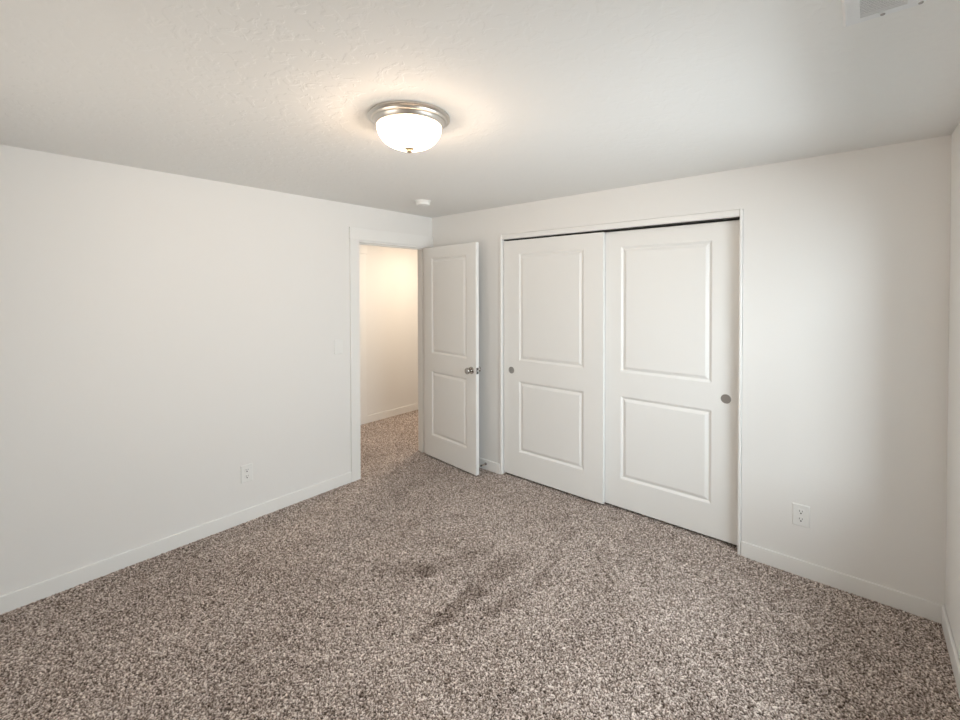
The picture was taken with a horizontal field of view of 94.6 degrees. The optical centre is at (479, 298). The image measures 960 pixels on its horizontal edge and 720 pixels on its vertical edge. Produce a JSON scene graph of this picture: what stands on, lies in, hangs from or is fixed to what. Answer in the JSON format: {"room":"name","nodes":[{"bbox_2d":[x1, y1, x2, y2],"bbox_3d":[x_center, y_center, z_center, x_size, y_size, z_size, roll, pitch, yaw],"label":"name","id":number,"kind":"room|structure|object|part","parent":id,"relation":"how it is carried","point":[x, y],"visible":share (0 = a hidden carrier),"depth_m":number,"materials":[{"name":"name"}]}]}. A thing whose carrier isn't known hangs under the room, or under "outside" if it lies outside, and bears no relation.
{"room":"empty bedroom","nodes":[
{"label":"empty bedroom","id":0,"kind":"room"},
{"bbox_2d":[0,144,431,595],"bbox_3d":[-0.915,0.399,4.234,0.115,2.460,6.385,1,1,41],"label":"wall","id":1,"kind":"structure","parent":0,"point":[163,335],"depth_m":2.81,"materials":[{"name":"white paint"}]},
{"bbox_2d":[0,472,351,614],"bbox_3d":[-1.999,1.594,2.886,0.013,0.107,2.665,1,1,41],"label":"baseboard","id":2,"kind":"structure","parent":1,"relation":"attached to","point":[22,597],"depth_m":2.80,"materials":[{"name":"white paint"}]},
{"bbox_2d":[241,463,252,483],"bbox_3d":[-1.701,1.276,3.233,0.009,0.128,0.083,1,1,41],"label":"wall outlet","id":3,"kind":"object","parent":1,"relation":"attached to","point":[246,470],"visible":1,"depth_m":3.23,"materials":[{"name":"white plastic"}]},
{"bbox_2d":[349,227,432,481],"bbox_3d":[-0.861,0.494,4.299,0.153,2.250,1.029,1,1,41],"label":"door frame","id":4,"kind":"structure","parent":1,"relation":"attached to","point":[357,236],"depth_m":3.95,"materials":[{"name":"white paint"}]},
{"bbox_3d":[-1.104,0.554,3.916,0.015,2.143,0.091,1,1,41],"label":"casing leg","id":5,"kind":"part","parent":4,"relation":"part of","materials":[{"name":"white paint"}]},
{"bbox_3d":[-0.911,0.494,4.343,0.019,2.250,1.029,1,1,41],"label":"hall casing","id":6,"kind":"part","parent":4,"relation":"part of","materials":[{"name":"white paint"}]},
{"bbox_2d":[425,242,480,475],"bbox_3d":[-0.288,0.543,4.256,0.168,2.096,0.784,-1,1,-44],"label":"door","id":7,"kind":"structure","parent":4,"relation":"attached to","point":[452,368],"depth_m":4.21,"materials":[{"name":"white paint"}]},
{"bbox_2d":[359,244,417,415],"bbox_3d":[-1.283,0.373,5.910,0.115,2.460,4.320,1,1,41],"label":"wall","id":8,"kind":"structure","parent":0,"point":[391,272],"depth_m":5.94,"materials":[{"name":"white paint"}]},
{"bbox_2d":[359,245,366,424],"bbox_3d":[-1.766,0.473,5.241,0.024,2.267,1.023,1,1,41],"label":"door frame","id":9,"kind":"structure","parent":8,"relation":"attached to","point":[362,248],"depth_m":5.58,"materials":[{"name":"white paint"}]},
{"bbox_2d":[367,403,417,422],"bbox_3d":[-0.675,1.534,6.536,0.013,0.107,2.369,1,1,41],"label":"baseboard","id":10,"kind":"structure","parent":8,"relation":"attached to","point":[382,415],"depth_m":5.93,"materials":[{"name":"white paint"}]},
{"bbox_2d":[0,410,959,719],"bbox_3d":[-0.242,1.626,3.136,5.140,0.011,5.373,1,1,41],"label":"floor","id":11,"kind":"structure","parent":0,"point":[421,586],"depth_m":2.21,"materials":[{"name":"carpet"}]},
{"bbox_2d":[0,0,959,217],"bbox_3d":[0.053,-0.872,3.448,5.327,0.100,6.485,1,1,41],"label":"ceiling","id":12,"kind":"structure","parent":0,"point":[542,99],"depth_m":1.65,"materials":[{"name":"white paint"}]},
{"bbox_2d":[368,100,449,152],"bbox_3d":[-0.311,-0.719,1.952,0.357,0.158,0.357,1,1,41],"label":"ceiling light","id":13,"kind":"object","parent":12,"relation":"attached to","point":[409,126],"visible":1,"depth_m":1.85,"materials":[{"name":"white glass"}]},
{"bbox_3d":[-0.311,-0.709,1.952,0.283,0.101,0.283,1,1,41],"label":"lamp shade","id":14,"kind":"part","parent":13,"relation":"part of","materials":[{"name":"white glass"}]},
{"bbox_2d":[415,199,430,206],"bbox_3d":[-0.485,-0.805,3.763,0.140,0.040,0.140,1,1,41],"label":"smoke detector","id":15,"kind":"object","parent":12,"relation":"attached to","point":[423,203],"visible":1,"depth_m":3.72,"materials":[{"name":"white plastic"}]},
{"bbox_2d":[842,0,925,26],"bbox_3d":[1.012,-0.781,1.107,0.169,0.012,0.320,1,1,41],"label":"ceiling vent","id":16,"kind":"object","parent":12,"relation":"in","point":[853,11],"visible":1,"depth_m":1.19,"materials":[{"name":"white metal"}]},
{"bbox_2d":[605,219,739,232],"bbox_3d":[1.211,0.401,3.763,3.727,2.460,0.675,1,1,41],"label":"door track","id":17,"kind":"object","parent":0,"point":[739,219],"depth_m":3.73,"materials":[{"name":"black metal"}]},
{"bbox_2d":[432,135,951,605],"bbox_3d":[0.954,0.406,3.463,3.727,2.460,0.115,1,1,41],"label":"wall","id":18,"kind":"structure","parent":0,"point":[846,255],"depth_m":2.50,"materials":[{"name":"white paint"}]},
{"bbox_2d":[479,457,499,473],"bbox_3d":[-0.160,1.567,4.353,0.897,0.107,0.013,1,1,41],"label":"baseboard","id":19,"kind":"structure","parent":18,"relation":"attached to","point":[491,466],"depth_m":4.12,"materials":[{"name":"white paint"}]},
{"bbox_2d":[504,232,604,503],"bbox_3d":[0.594,0.539,3.745,0.964,2.107,0.037,1,1,41],"label":"door","id":20,"kind":"structure","parent":18,"relation":"in","point":[554,287],"depth_m":3.69,"materials":[{"name":"white paint"}]},
{"bbox_2d":[499,209,743,554],"bbox_3d":[0.951,0.529,3.462,1.933,2.198,0.124,1,1,41],"label":"door frame","id":21,"kind":"structure","parent":18,"relation":"attached to","point":[731,214],"depth_m":3.21,"materials":[{"name":"white paint"}]},
{"bbox_2d":[605,220,739,544],"bbox_3d":[1.319,0.546,3.180,0.964,2.107,0.037,1,1,41],"label":"door","id":22,"kind":"structure","parent":18,"relation":"in","point":[672,292],"depth_m":3.12,"materials":[{"name":"white paint"}]},
{"bbox_3d":[1.613,0.659,2.907,0.061,0.061,0.004,1,1,41],"label":"finger pull","id":23,"kind":"part","parent":22,"relation":"part of","materials":[{"name":"silver metal"}]},
{"bbox_2d":[792,502,809,528],"bbox_3d":[1.883,1.275,2.600,0.083,0.128,0.009,1,1,41],"label":"wall outlet","id":24,"kind":"object","parent":18,"relation":"attached to","point":[800,513],"visible":1,"depth_m":2.60,"materials":[{"name":"white plastic"}]},
{"bbox_2d":[797,516,804,522],"bbox_3d":[1.882,1.297,2.599,0.035,0.033,0.003,1,1,41],"label":"receptacle","id":25,"kind":"object","parent":24,"relation":"attached to","point":[800,519],"depth_m":2.60,"materials":[{"name":"white plastic"}]},
{"bbox_2d":[797,509,804,514],"bbox_3d":[1.882,1.252,2.598,0.035,0.033,0.003,1,1,41],"label":"receptacle","id":26,"kind":"object","parent":24,"relation":"attached to","point":[799,511],"depth_m":2.60,"materials":[{"name":"white plastic"}]},
{"bbox_2d":[741,541,944,623],"bbox_3d":[1.991,1.590,2.511,0.894,0.107,0.013,1,1,41],"label":"baseboard","id":27,"kind":"structure","parent":18,"relation":"attached to","point":[921,607],"depth_m":2.46,"materials":[{"name":"white paint"}]},
{"bbox_2d":[945,122,959,659],"bbox_3d":[1.429,0.443,1.065,0.115,2.460,4.620,1,1,41],"label":"wall","id":28,"kind":"structure","parent":0,"point":[952,568],"depth_m":2.06,"materials":[{"name":"white paint"}]},
{"bbox_2d":[941,606,959,696],"bbox_3d":[1.138,1.618,0.839,0.013,0.107,3.637,1,1,41],"label":"baseboard","id":29,"kind":"structure","parent":28,"relation":"attached to","point":[954,658],"depth_m":2.00,"materials":[{"name":"white paint"}]}
]}

